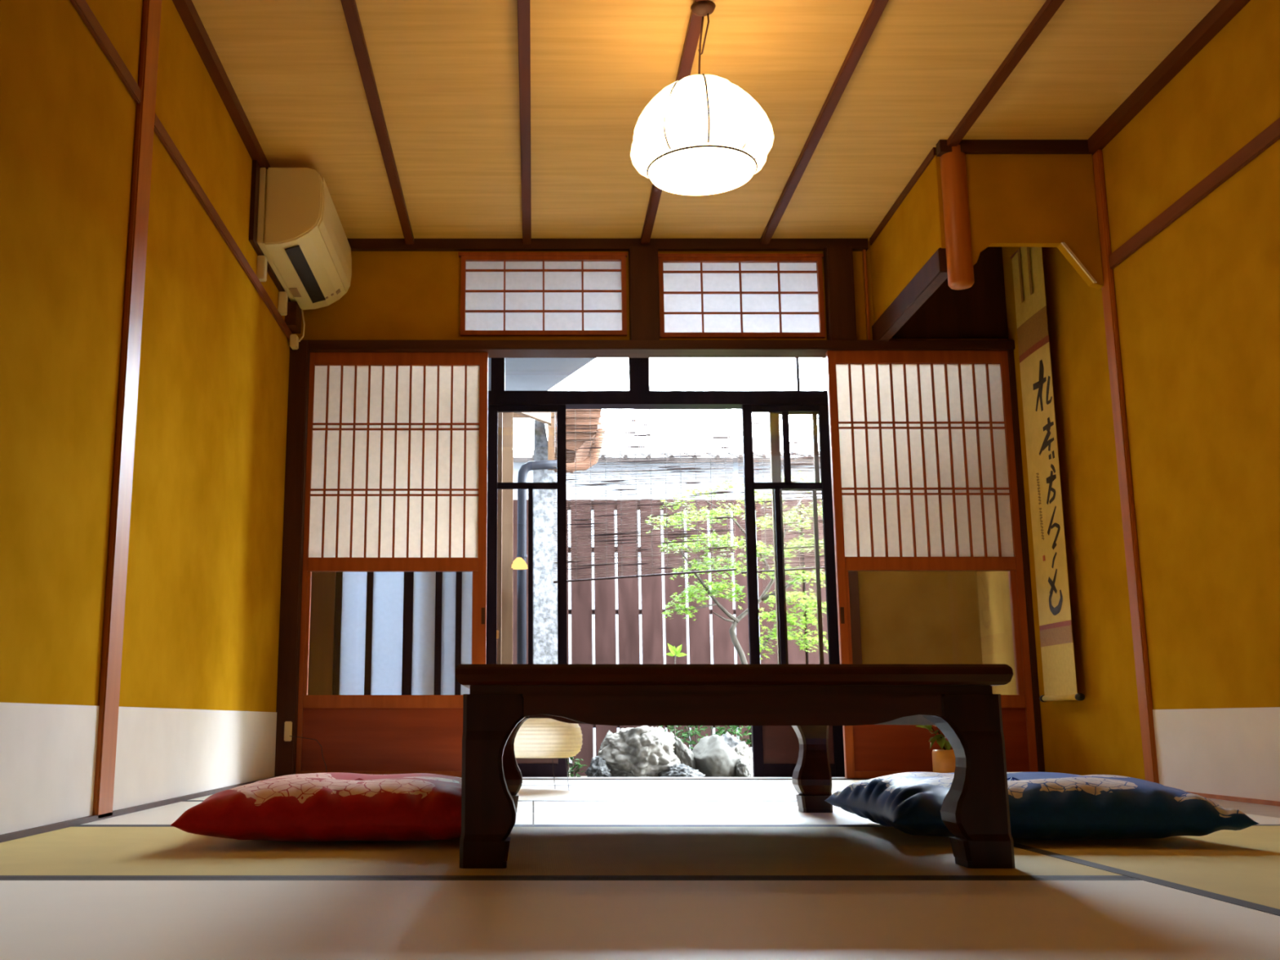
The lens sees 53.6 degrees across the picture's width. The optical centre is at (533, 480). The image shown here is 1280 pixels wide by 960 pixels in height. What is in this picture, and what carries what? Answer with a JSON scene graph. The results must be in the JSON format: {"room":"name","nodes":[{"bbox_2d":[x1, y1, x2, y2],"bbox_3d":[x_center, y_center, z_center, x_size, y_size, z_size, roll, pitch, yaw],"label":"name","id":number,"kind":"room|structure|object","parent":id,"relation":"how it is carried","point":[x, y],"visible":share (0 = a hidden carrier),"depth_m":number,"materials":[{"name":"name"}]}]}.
{"room":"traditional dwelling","nodes":[
{"label":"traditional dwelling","id":0,"kind":"room"},
{"bbox_2d":[0,0,289,835],"bbox_3d":[-1.058,-0.478,2.184,0.124,2.400,6.110,0,-11,0],"label":"wall","id":1,"kind":"structure","parent":0,"point":[202,615],"depth_m":3.12,"materials":[{"name":"paint"}]},
{"bbox_2d":[70,0,141,104],"bbox_3d":[-0.994,-1.335,1.243,0.012,0.040,3.940,0,-11,0],"label":"trim","id":2,"kind":"structure","parent":1,"relation":"attached to","point":[82,8],"depth_m":2.93,"materials":[{"name":"brown wood"}]},
{"bbox_2d":[92,0,161,818],"bbox_3d":[-0.992,-0.292,3.103,0.016,2.180,0.105,0,-11,0],"label":"trim","id":3,"kind":"structure","parent":1,"relation":"attached to","point":[125,437],"depth_m":3.05,"materials":[{"name":"brown wood"}]},
{"bbox_2d":[0,776,277,842],"bbox_3d":[-0.990,0.585,1.919,0.012,0.012,5.990,0,-11,0],"label":"baseboard","id":4,"kind":"structure","parent":1,"relation":"attached to","point":[44,828],"depth_m":2.88,"materials":[{"name":"brown wood"}]},
{"bbox_2d":[172,0,270,168],"bbox_3d":[-0.983,-1.565,2.356,0.035,0.040,6.040,0,-11,0],"label":"trim","id":5,"kind":"structure","parent":1,"relation":"attached to","point":[186,9],"depth_m":3.92,"materials":[{"name":"brown wood"}]},
{"bbox_2d":[154,113,292,342],"bbox_3d":[-0.994,-0.763,4.231,0.012,0.040,1.935,0,-11,0],"label":"trim","id":6,"kind":"structure","parent":1,"relation":"attached to","point":[160,131],"depth_m":3.92,"materials":[{"name":"brown wood"}]},
{"bbox_2d":[256,255,267,281],"bbox_3d":[-0.985,-0.767,4.576,0.030,0.088,0.040,0,-11,0],"label":"clip","id":7,"kind":"object","parent":1,"relation":"attached to","point":[261,270],"visible":0.94,"depth_m":4.56,"materials":[{"name":"beige plastic"}]},
{"bbox_2d":[248,160,290,302],"bbox_3d":[-0.992,-0.915,4.846,0.016,0.300,0.795,0,-11,0],"label":"trim","id":8,"kind":"structure","parent":1,"relation":"attached to","point":[255,167],"depth_m":4.48,"materials":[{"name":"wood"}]},
{"bbox_2d":[277,291,288,315],"bbox_3d":[-0.985,-0.694,4.959,0.030,0.088,0.040,0,-11,0],"label":"clip","id":9,"kind":"object","parent":1,"relation":"attached to","point":[282,295],"visible":0.95,"depth_m":4.94,"materials":[{"name":"beige plastic"}]},
{"bbox_2d":[274,340,310,776],"bbox_3d":[-0.963,0.299,5.069,0.075,1.760,0.110,0,-11,0],"label":"trim","id":10,"kind":"structure","parent":1,"relation":"attached to","point":[288,665],"depth_m":5.01,"materials":[{"name":"brown wood"}]},
{"bbox_2d":[284,301,302,333],"bbox_3d":[-0.978,-0.661,5.133,0.045,0.099,0.115,0,-11,0],"label":"trim","id":11,"kind":"structure","parent":1,"relation":"attached to","point":[293,318],"depth_m":5.08,"materials":[{"name":"brown wood"}]},
{"bbox_2d":[289,309,305,349],"bbox_3d":[-0.963,-0.619,5.148,0.051,0.169,0.050,0,-11,0],"label":"wall socket","id":12,"kind":"object","parent":1,"relation":"attached to","point":[294,339],"visible":1,"depth_m":5.12,"materials":[{"name":"beige plastic"}]},
{"bbox_2d":[256,167,351,310],"bbox_3d":[-0.867,-0.911,4.866,0.234,0.296,0.735,0,-11,0],"label":"air conditioner","id":13,"kind":"object","parent":1,"relation":"attached to","point":[301,235],"visible":0.98,"depth_m":4.55,"materials":[{"name":"plastic"}]},
{"bbox_2d":[284,244,325,302],"bbox_3d":[-0.867,-0.779,4.815,0.053,0.019,0.585,0,-11,0],"label":"air vent","id":14,"kind":"object","parent":13,"relation":"attached to","point":[300,260],"depth_m":4.79,"materials":[{"name":"plastic"}]},
{"bbox_2d":[284,721,326,772],"bbox_3d":[-0.876,1.040,4.852,0.175,0.217,0.021,-2,-11,8],"label":"wall socket","id":15,"kind":"object","parent":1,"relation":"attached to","point":[288,725],"visible":0.91,"depth_m":4.87,"materials":[{"name":"beige plastic"}]},
{"bbox_2d":[522,777,872,779],"bbox_3d":[0.490,1.188,4.912,2.980,0.054,0.135,0,-11,0],"label":"trim","id":16,"kind":"structure","parent":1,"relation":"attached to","point":[523,778],"depth_m":4.87,"materials":[{"name":"brown wood"}]},
{"bbox_2d":[296,240,1007,339],"bbox_3d":[0.490,-0.782,5.327,2.980,0.460,0.050,0,-11,0],"label":"wall","id":17,"kind":"structure","parent":0,"point":[390,295],"depth_m":5.29,"materials":[{"name":"paint"}]},
{"bbox_2d":[340,0,413,244],"bbox_3d":[-0.520,-1.572,2.358,0.036,0.026,6.040,0,-11,0],"label":"trim","id":18,"kind":"structure","parent":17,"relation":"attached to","point":[349,6],"depth_m":4.14,"materials":[{"name":"brown wood"}]},
{"bbox_2d":[295,352,488,777],"bbox_3d":[-0.556,0.317,5.074,0.737,1.718,0.033,0,-11,0],"label":"door","id":19,"kind":"structure","parent":17,"relation":"in","point":[396,480],"depth_m":5.11,"materials":[{"name":"brown wood"}]},
{"bbox_2d":[517,0,531,244],"bbox_3d":[-0.027,-1.572,2.358,0.036,0.026,6.040,0,-11,0],"label":"trim","id":20,"kind":"structure","parent":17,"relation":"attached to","point":[523,6],"depth_m":4.14,"materials":[{"name":"brown wood"}]},
{"bbox_2d":[457,252,627,336],"bbox_3d":[0.040,-0.780,5.287,0.712,0.360,0.028,0,-11,0],"label":"window","id":21,"kind":"structure","parent":17,"relation":"in","point":[503,294],"depth_m":5.30,"materials":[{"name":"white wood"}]},
{"bbox_2d":[346,238,868,251],"bbox_3d":[0.205,-0.993,5.332,2.410,0.045,0.040,0,-11,0],"label":"trim","id":22,"kind":"structure","parent":17,"relation":"attached to","point":[356,244],"depth_m":5.31,"materials":[{"name":"brown wood"}]},
{"bbox_2d":[628,246,659,339],"bbox_3d":[0.463,-0.771,5.271,0.119,0.413,0.065,0,-11,0],"label":"trim","id":23,"kind":"structure","parent":17,"relation":"attached to","point":[643,270],"depth_m":5.24,"materials":[{"name":"brown wood"}]},
{"bbox_2d":[640,0,706,244],"bbox_3d":[0.470,-1.572,2.358,0.036,0.026,6.040,0,-11,0],"label":"trim","id":24,"kind":"structure","parent":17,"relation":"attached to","point":[693,32],"depth_m":3.88,"materials":[{"name":"brown wood"}]},
{"bbox_2d":[657,253,825,337],"bbox_3d":[0.868,-0.772,5.286,0.706,0.363,0.028,0,-11,0],"label":"window","id":25,"kind":"structure","parent":17,"relation":"in","point":[701,295],"depth_m":5.30,"materials":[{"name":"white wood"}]},
{"bbox_2d":[760,0,888,244],"bbox_3d":[0.974,-1.572,2.358,0.036,0.026,6.040,0,-11,0],"label":"trim","id":26,"kind":"structure","parent":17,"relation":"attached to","point":[877,7],"depth_m":4.15,"materials":[{"name":"brown wood"}]},
{"bbox_2d":[822,246,857,339],"bbox_3d":[1.281,-0.771,5.271,0.110,0.413,0.065,0,-11,0],"label":"trim","id":27,"kind":"structure","parent":17,"relation":"attached to","point":[838,273],"depth_m":5.24,"materials":[{"name":"brown wood"}]},
{"bbox_2d":[862,249,870,339],"bbox_3d":[1.397,-0.767,5.291,0.010,0.413,0.025,0,-11,0],"label":"trim","id":28,"kind":"structure","parent":17,"relation":"attached to","point":[864,251],"depth_m":5.28,"materials":[{"name":"brown wood"}]},
{"bbox_2d":[826,350,1038,777],"bbox_3d":[1.583,0.312,5.050,0.743,1.718,0.033,0,-11,0],"label":"door","id":29,"kind":"structure","parent":17,"relation":"in","point":[922,457],"depth_m":5.10,"materials":[{"name":"brown wood"}]},
{"bbox_2d":[890,246,1008,338],"bbox_3d":[1.717,-0.803,5.298,0.524,0.430,0.014,0,-11,0],"label":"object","id":30,"kind":"structure","parent":17,"relation":"attached to","point":[979,311],"depth_m":5.27,"materials":[{"name":"brown wood"}]},
{"bbox_2d":[191,0,1220,240],"bbox_3d":[0.490,-1.607,2.349,3.220,0.040,6.210,0,-11,0],"label":"ceiling","id":31,"kind":"structure","parent":0,"point":[446,73],"depth_m":4.08,"materials":[{"name":"brown wood"}]},
{"bbox_2d":[630,0,773,195],"bbox_3d":[0.478,-1.081,3.618,0.396,0.465,0.396,0,-11,0],"label":"pendant lamp","id":32,"kind":"object","parent":31,"relation":"hanging from","point":[700,134],"visible":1,"depth_m":3.48,"materials":[{"name":"white paper"}]},
{"bbox_2d":[857,571,982,664],"bbox_3d":[1.810,0.279,6.030,0.580,2.360,0.050,0,-11,0],"label":"wall","id":33,"kind":"structure","parent":0,"point":[907,617],"depth_m":5.93,"materials":[{"name":"paint"}]},
{"bbox_2d":[741,404,844,777],"bbox_3d":[1.218,0.503,5.941,0.415,1.757,0.028,0,-11,0],"label":"door","id":34,"kind":"structure","parent":33,"relation":"in","point":[775,748],"depth_m":5.94,"materials":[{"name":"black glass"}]},
{"bbox_2d":[768,412,824,664],"bbox_3d":[1.335,0.511,5.986,0.370,1.757,0.028,0,-11,0],"label":"door","id":35,"kind":"structure","parent":33,"relation":"in","point":[774,420],"depth_m":6.05,"materials":[{"name":"clear glass"}]},
{"bbox_2d":[822,357,862,664],"bbox_3d":[1.475,0.274,6.006,0.100,2.360,0.100,0,-11,0],"label":"trim","id":36,"kind":"structure","parent":33,"relation":"attached to","point":[853,575],"depth_m":5.89,"materials":[{"name":"brown wood"}]},
{"bbox_2d":[869,146,1103,324],"bbox_3d":[1.692,-0.840,4.839,0.535,0.530,0.930,0,-11,0],"label":"wall","id":37,"kind":"structure","parent":0,"point":[1015,200],"depth_m":4.41,"materials":[{"name":"paint"}]},
{"bbox_2d":[301,339,1014,357],"bbox_3d":[0.490,-0.545,5.246,2.980,0.040,0.130,0,-11,0],"label":"trim","id":38,"kind":"structure","parent":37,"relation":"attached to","point":[495,348],"depth_m":5.18,"materials":[{"name":"brown wood"}]},
{"bbox_2d":[869,146,936,244],"bbox_3d":[1.432,-1.085,4.891,0.028,0.030,0.860,0,-11,0],"label":"trim","id":39,"kind":"structure","parent":37,"relation":"attached to","point":[931,154],"depth_m":4.82,"materials":[{"name":"brown wood"}]},
{"bbox_2d":[871,248,947,341],"bbox_3d":[1.438,-0.684,4.830,0.047,0.090,0.890,0,-11,0],"label":"trim","id":40,"kind":"structure","parent":37,"relation":"attached to","point":[933,273],"depth_m":4.73,"materials":[{"name":"brown wood"}]},
{"bbox_2d":[939,144,974,289],"bbox_3d":[1.478,-0.916,4.401,0.086,0.505,0.086,0,-11,0],"label":"trim","id":41,"kind":"structure","parent":37,"relation":"attached to","point":[960,271],"depth_m":4.37,"materials":[{"name":"brown wood"}]},
{"bbox_2d":[946,0,1064,146],"bbox_3d":[1.465,-1.655,1.921,0.036,0.026,5.150,0,-11,0],"label":"trim","id":42,"kind":"structure","parent":37,"relation":"attached to","point":[1050,7],"depth_m":3.89,"materials":[{"name":"brown wood"}]},
{"bbox_2d":[936,139,1089,156],"bbox_3d":[1.683,-1.165,4.428,0.523,0.045,0.040,0,-11,0],"label":"trim","id":43,"kind":"structure","parent":37,"relation":"attached to","point":[967,146],"depth_m":4.41,"materials":[{"name":"brown wood"}]},
{"bbox_2d":[1061,242,1097,283],"bbox_3d":[1.880,-0.749,4.345,0.110,0.145,0.010,0,-11,0],"label":"trim","id":44,"kind":"structure","parent":37,"relation":"attached to","point":[1064,244],"depth_m":4.34,"materials":[{"name":"beige wood"}]},
{"bbox_2d":[976,571,1016,694],"bbox_3d":[2.130,0.180,5.621,0.060,2.400,0.890,0,-11,0],"label":"wall","id":45,"kind":"structure","parent":0,"point":[993,593],"depth_m":5.72,"materials":[{"name":"paint"}]},
{"bbox_2d":[1001,0,1279,801],"bbox_3d":[2.038,-0.478,2.184,0.124,2.400,6.110,0,-11,0],"label":"wall","id":46,"kind":"structure","parent":0,"point":[1197,304],"depth_m":3.83,"materials":[{"name":"paint"}]},
{"bbox_2d":[1007,350,1044,772],"bbox_3d":[1.968,0.301,5.079,0.025,1.760,0.090,0,-11,0],"label":"trim","id":47,"kind":"structure","parent":46,"relation":"attached to","point":[1041,765],"depth_m":5.03,"materials":[{"name":"brown wood"}]},
{"bbox_2d":[1010,246,1084,702],"bbox_3d":[1.939,-0.102,4.794,0.035,1.859,0.344,0,-11,0],"label":"scroll","id":48,"kind":"object","parent":46,"relation":"hanging from","point":[1060,682],"visible":0.99,"depth_m":4.77,"materials":[{"name":"beige paper"}]},
{"bbox_2d":[1092,149,1159,783],"bbox_3d":[1.971,-0.077,4.212,0.018,2.175,0.065,0,-11,0],"label":"trim","id":49,"kind":"structure","parent":46,"relation":"attached to","point":[1117,388],"depth_m":4.18,"materials":[{"name":"brown wood"}]},
{"bbox_2d":[1086,0,1250,155],"bbox_3d":[1.960,-1.646,1.919,0.040,0.045,5.150,0,-11,0],"label":"trim","id":50,"kind":"structure","parent":46,"relation":"attached to","point":[1224,11],"depth_m":3.87,"materials":[{"name":"brown wood"}]},
{"bbox_2d":[1108,117,1279,269],"bbox_3d":[1.973,-1.222,1.807,0.014,0.050,5.090,0,-11,0],"label":"trim","id":51,"kind":"structure","parent":46,"relation":"attached to","point":[1268,136],"depth_m":3.72,"materials":[{"name":"brown wood"}]},
{"bbox_2d":[1185,791,1279,806],"bbox_3d":[1.972,0.502,1.482,0.008,0.012,5.100,0,-11,0],"label":"baseboard","id":52,"kind":"structure","parent":46,"relation":"attached to","point":[1205,795],"depth_m":3.51,"materials":[{"name":"wood"}]},
{"bbox_2d":[1208,798,1279,817],"bbox_3d":[1.857,0.615,1.959,0.245,0.032,5.880,0,-11,0],"label":"trim","id":53,"kind":"structure","parent":46,"relation":"attached to","point":[1245,807],"depth_m":3.27,"materials":[{"name":"brown wood"}]},
{"bbox_3d":[0.490,0.669,1.918,3.080,0.088,6.220,0,-11,0],"label":"floor","id":54,"kind":"structure","parent":0,"visible":0},
{"bbox_2d":[75,800,533,826],"bbox_3d":[-0.500,0.839,3.128,0.997,0.032,0.857,0,-11,0],"label":"mat","id":55,"kind":"object","parent":54,"relation":"on","point":[166,815],"visible":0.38,"depth_m":2.96,"materials":[{"name":"beige wicker"}]},
{"bbox_2d":[186,785,798,812],"bbox_3d":[-0.070,1.001,3.973,1.857,0.032,0.857,0,-11,0],"label":"mat","id":56,"kind":"object","parent":54,"relation":"on","point":[526,793],"visible":0.17,"depth_m":3.90,"materials":[{"name":"beige wicker"}]},
{"bbox_2d":[514,717,582,791],"bbox_3d":[0.015,0.922,4.263,0.303,0.233,0.303,-3,-11,15],"label":"lantern","id":57,"kind":"object","parent":56,"relation":"on","point":[537,737],"visible":0.56,"depth_m":4.14,"materials":[{"name":"paper"}]},
{"bbox_2d":[0,826,1132,878],"bbox_3d":[-0.070,0.672,2.254,1.857,0.032,0.917,0,-11,0],"label":"mat","id":58,"kind":"object","parent":54,"relation":"on","point":[73,851],"visible":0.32,"depth_m":2.11,"materials":[{"name":"beige wicker"}]},
{"bbox_2d":[170,772,462,841],"bbox_3d":[-0.342,0.636,2.469,0.583,0.113,0.584,0,-11,-1],"label":"floor cushion","id":59,"kind":"object","parent":58,"relation":"on","point":[324,806],"visible":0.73,"depth_m":2.22,"materials":[{"name":"red fabric"}]},
{"bbox_2d":[454,664,1015,868],"bbox_3d":[0.311,0.559,2.571,0.871,0.308,1.296,0,-11,0],"label":"table","id":60,"kind":"object","parent":58,"relation":"on","point":[959,700],"visible":0.98,"depth_m":1.97,"materials":[{"name":"wood"}]},
{"bbox_2d":[0,878,1279,959],"bbox_3d":[-0.070,0.499,1.350,1.857,0.032,0.917,0,-11,0],"label":"mat","id":61,"kind":"object","parent":54,"relation":"on","point":[41,918],"visible":1,"depth_m":1.43,"materials":[{"name":"beige wicker"}]},
{"bbox_2d":[521,779,776,785],"bbox_3d":[-0.070,1.125,4.621,1.857,0.032,0.457,0,-11,0],"label":"mat","id":62,"kind":"object","parent":54,"relation":"on","point":[525,782],"visible":0.17,"depth_m":4.63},
{"bbox_2d":[757,779,865,794],"bbox_3d":[1.298,1.044,4.199,0.872,0.032,1.317,0,-11,0],"label":"mat","id":63,"kind":"object","parent":54,"relation":"on","point":[837,784],"visible":0.07,"depth_m":4.57,"materials":[{"name":"beige wicker"}]},
{"bbox_2d":[932,749,955,773],"bbox_3d":[1.515,1.046,4.606,0.108,0.118,0.108,0,-11,0],"label":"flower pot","id":64,"kind":"object","parent":63,"relation":"on","point":[943,761],"visible":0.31,"depth_m":4.57,"materials":[{"name":"orange ceramic"}]},
{"bbox_2d":[915,724,951,750],"bbox_3d":[1.484,0.982,4.591,0.156,0.190,0.089,0,-11,0],"label":"sprig","id":65,"kind":"object","parent":64,"relation":"in","point":[940,740],"visible":0.56,"depth_m":4.60,"materials":[{"name":"green plant"}]},
{"bbox_2d":[533,800,1279,826],"bbox_3d":[0.868,0.839,3.128,1.732,0.032,0.857,0,-11,0],"label":"mat","id":66,"kind":"object","parent":54,"relation":"on","point":[546,813],"visible":0.34,"depth_m":2.99,"materials":[{"name":"beige wicker"}]},
{"bbox_2d":[1012,826,1279,915],"bbox_3d":[1.298,0.585,1.802,0.872,0.032,1.837,0,-11,0],"label":"mat","id":67,"kind":"object","parent":54,"relation":"on","point":[1242,868],"visible":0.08,"depth_m":2.03,"materials":[{"name":"beige wicker"}]},
{"bbox_2d":[824,771,1258,839],"bbox_3d":[0.965,0.648,2.533,0.635,0.115,0.636,0,-11,2],"label":"floor cushion","id":68,"kind":"object","parent":67,"relation":"on","point":[1045,806],"visible":0.91,"depth_m":2.27,"materials":[{"name":"blue fabric"}]},
{"bbox_3d":[0.500,1.322,5.365,3.200,0.060,0.805,0,-11,0],"label":"floor","id":69,"kind":"structure","parent":0,"visible":0},
{"bbox_3d":[0.165,1.404,5.804,2.530,0.065,0.130,0,-11,0],"label":"trim","id":70,"kind":"structure","parent":69,"relation":"attached to","visible":0},
{"bbox_2d":[332,571,442,694],"bbox_3d":[-0.680,0.503,5.941,0.500,1.757,0.028,0,-11,0],"label":"glass pane","id":71,"kind":"structure","parent":70,"relation":"on","point":[388,630],"depth_m":5.90,"materials":[{"name":"clear glass"}]},
{"bbox_2d":[440,407,488,694],"bbox_3d":[-0.375,0.511,5.986,0.350,1.757,0.028,0,-11,0],"label":"door","id":72,"kind":"structure","parent":70,"relation":"on","point":[457,586],"depth_m":5.95,"materials":[{"name":"clear glass"}]},
{"bbox_2d":[487,404,567,777],"bbox_3d":[-0.029,0.503,5.941,0.372,1.757,0.028,0,-11,0],"label":"door","id":73,"kind":"structure","parent":70,"relation":"on","point":[529,767],"depth_m":5.97,"materials":[{"name":"black wood"}]},
{"bbox_2d":[496,630,498,639],"bbox_3d":[-0.170,0.723,5.904,0.016,0.040,0.010,0,-11,0],"label":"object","id":74,"kind":"structure","parent":73,"relation":"attached to","point":[497,631],"depth_m":5.90,"materials":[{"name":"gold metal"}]},
{"bbox_3d":[-1.130,0.180,5.621,0.060,2.400,0.890,0,-11,0],"label":"wall","id":75,"kind":"structure","parent":0,"visible":0},
{"bbox_2d":[307,571,336,694],"bbox_3d":[-1.015,0.274,6.006,0.170,2.360,0.100,0,-11,0],"label":"trim","id":76,"kind":"structure","parent":75,"relation":"attached to","point":[321,655],"depth_m":5.87,"materials":[{"name":"brown wood"}]},
{"bbox_2d":[488,357,491,391],"bbox_3d":[-0.652,-0.653,6.183,0.895,0.471,0.006,0,-11,0],"label":"window","id":77,"kind":"structure","parent":75,"relation":"in","point":[489,358],"depth_m":6.15,"materials":[{"name":"clear glass"}]},
{"bbox_2d":[491,357,505,391],"bbox_3d":[-0.172,-0.653,6.183,0.066,0.471,0.060,0,-11,0],"label":"trim","id":78,"kind":"structure","parent":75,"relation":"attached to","point":[498,372],"depth_m":6.13,"materials":[{"name":"black wood"}]},
{"bbox_2d":[628,357,649,391],"bbox_3d":[0.515,-0.653,6.183,0.097,0.471,0.060,0,-11,0],"label":"trim","id":79,"kind":"structure","parent":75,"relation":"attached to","point":[638,367],"depth_m":6.12,"materials":[{"name":"black wood"}]},
{"bbox_2d":[488,391,827,408],"bbox_3d":[0.165,-0.389,6.133,2.530,0.067,0.100,0,-11,0],"label":"trim","id":80,"kind":"structure","parent":75,"relation":"attached to","point":[571,399],"depth_m":6.08,"materials":[{"name":"black wood"}]},
{"bbox_2d":[795,357,799,391],"bbox_3d":[1.291,-0.652,6.188,0.012,0.471,0.030,0,-11,0],"label":"trim","id":81,"kind":"structure","parent":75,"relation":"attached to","point":[797,361],"depth_m":6.15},
{"label":"outside","id":82,"kind":"structure","parent":0,"visible":0},
{"bbox_2d":[552,408,736,582],"bbox_3d":[0.555,0.039,6.356,0.911,0.965,0.011,0,-11,0],"label":"bamboo blind","id":83,"kind":"object","parent":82,"point":[686,534],"visible":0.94,"depth_m":6.35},
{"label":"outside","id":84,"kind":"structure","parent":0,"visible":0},
{"bbox_2d":[736,408,824,573],"bbox_3d":[1.327,0.015,6.360,0.586,0.918,0.011,0,-11,0],"label":"bamboo blind","id":85,"kind":"object","parent":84,"point":[797,465],"visible":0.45,"depth_m":6.35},
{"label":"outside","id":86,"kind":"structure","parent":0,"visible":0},
{"bbox_3d":[1.000,2.306,9.755,10.000,0.180,7.970,0,-11,0],"label":"ground","id":87,"kind":"structure","parent":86,"visible":0},
{"bbox_2d":[533,420,558,764],"bbox_3d":[0.072,0.641,7.335,0.155,2.180,0.150,0,-11,0],"label":"pier","id":88,"kind":"structure","parent":87,"relation":"on","point":[544,590],"depth_m":7.29,"materials":[{"name":"grey stone"}]},
{"bbox_2d":[496,357,596,664],"bbox_3d":[-0.050,0.461,7.192,1.100,2.480,2.100,0,-11,0],"label":"house wing","id":89,"kind":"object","parent":87,"relation":"on","point":[522,374],"visible":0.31,"depth_m":6.73,"materials":[{"name":"grey paint"}]},
{"bbox_2d":[511,557,528,569],"bbox_3d":[-0.110,0.440,6.656,0.161,0.064,0.092,0,-11,0],"label":"lamp","id":90,"kind":"object","parent":89,"relation":"attached to","point":[518,563],"visible":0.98,"depth_m":6.62,"materials":[{"name":"gold metal"}]},
{"bbox_2d":[516,460,556,664],"bbox_3d":[0.036,0.767,6.998,0.262,1.806,0.064,2,-11,-11],"label":"drainpipe","id":91,"kind":"object","parent":89,"relation":"attached to","point":[526,468],"visible":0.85,"depth_m":7.03,"materials":[{"name":"grey metal"}]},
{"bbox_2d":[547,408,604,473],"bbox_3d":[0.254,-0.213,7.666,0.338,0.499,0.821,0,-11,0],"label":"eave","id":92,"kind":"object","parent":89,"relation":"attached to","point":[574,460],"visible":0.54,"depth_m":7.39},
{"bbox_2d":[567,756,588,777],"bbox_3d":[0.210,1.591,6.878,0.150,0.163,0.141,-4,-12,21],"label":"leafy shrub","id":93,"kind":"object","parent":87,"relation":"on","point":[571,765],"visible":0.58,"depth_m":6.88,"materials":[{"name":"green plant"}]},
{"bbox_2d":[584,755,612,777],"bbox_3d":[0.347,1.550,6.687,0.145,0.170,0.186,0,-11,0],"label":"rock","id":94,"kind":"object","parent":87,"relation":"on","point":[598,767],"visible":0.72,"depth_m":6.65,"materials":[{"name":"grey stone"}]},
{"bbox_2d":[598,730,613,777],"bbox_3d":[0.432,1.570,7.136,0.135,0.300,0.194,0,-11,0],"label":"rock","id":95,"kind":"object","parent":87,"relation":"on","point":[609,731],"visible":0.16,"depth_m":7.13,"materials":[{"name":"grey stone"}]},
{"bbox_2d":[597,725,680,777],"bbox_3d":[0.572,1.490,6.798,0.440,0.330,0.366,-6,-13,30],"label":"rock","id":96,"kind":"object","parent":87,"relation":"on","point":[643,751],"visible":0.8,"depth_m":6.66,"materials":[{"name":"grey stone"}]},
{"bbox_2d":[513,449,822,763],"bbox_3d":[1.250,0.981,10.312,7.500,2.632,0.774,0,-11,0],"label":"house","id":97,"kind":"structure","parent":87,"relation":"on","point":[520,459],"depth_m":10.37,"materials":[{"name":"paint"}]},
{"bbox_2d":[512,499,828,776],"bbox_3d":[0.847,1.011,8.204,3.965,1.780,0.119,0,-11,0],"label":"fence","id":98,"kind":"object","parent":87,"relation":"on","point":[581,611],"visible":0.17,"depth_m":8.19,"materials":[{"name":"brown wood"}]},
{"bbox_2d":[665,643,686,739],"bbox_3d":[0.819,1.321,7.174,0.125,0.783,0.042,2,-11,-9],"label":"sprig","id":99,"kind":"object","parent":87,"relation":"on","point":[675,652],"visible":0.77,"depth_m":7.24,"materials":[{"name":"green plant"}]},
{"bbox_2d":[657,763,705,777],"bbox_3d":[0.780,1.561,6.622,0.250,0.144,0.208,0,-11,0],"label":"rock","id":100,"kind":"object","parent":87,"relation":"on","point":[677,770],"visible":0.52,"depth_m":6.58,"materials":[{"name":"grey stone"}]},
{"bbox_2d":[674,736,696,769],"bbox_3d":[0.817,1.518,6.810,0.133,0.269,0.173,0,-11,0],"label":"rock","id":101,"kind":"object","parent":87,"relation":"on","point":[684,754],"visible":0.52,"depth_m":6.75,"materials":[{"name":"grey stone"}]},
{"bbox_2d":[657,725,751,751],"bbox_3d":[0.977,1.551,7.262,0.579,0.387,0.320,0,-11,0],"label":"leafy shrub","id":102,"kind":"object","parent":87,"relation":"on","point":[690,735],"visible":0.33,"depth_m":7.24,"materials":[{"name":"green plant"}]},
{"bbox_2d":[691,734,740,777],"bbox_3d":[0.980,1.520,6.819,0.280,0.280,0.344,0,-11,0],"label":"rock","id":103,"kind":"object","parent":87,"relation":"on","point":[713,757],"visible":0.77,"depth_m":6.69,"materials":[{"name":"grey stone"}]},
{"bbox_2d":[720,731,752,751],"bbox_3d":[1.100,1.564,7.089,0.300,0.295,0.246,0,-11,0],"label":"rock","id":104,"kind":"object","parent":87,"relation":"on","point":[731,740],"visible":0.16,"depth_m":7.04,"materials":[{"name":"grey stone"}]},
{"bbox_2d":[644,471,828,746],"bbox_3d":[1.258,0.817,7.221,1.222,1.793,0.441,0,-11,-2],"label":"maple tree","id":105,"kind":"object","parent":87,"relation":"on","point":[763,597],"visible":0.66,"depth_m":7.29,"materials":[{"name":"green plant"}]},
{"bbox_2d":[733,742,752,765],"bbox_3d":[1.147,1.560,6.911,0.145,0.235,0.210,0,-11,0],"label":"rock","id":106,"kind":"object","parent":87,"relation":"on","point":[743,750],"visible":0.29,"depth_m":6.88,"materials":[{"name":"grey stone"}]},
{"bbox_2d":[735,757,753,777],"bbox_3d":[1.125,1.559,6.706,0.110,0.160,0.164,0,-11,0],"label":"rock","id":107,"kind":"object","parent":87,"relation":"on","point":[744,767],"visible":0.6,"depth_m":6.66,"materials":[{"name":"grey stone"}]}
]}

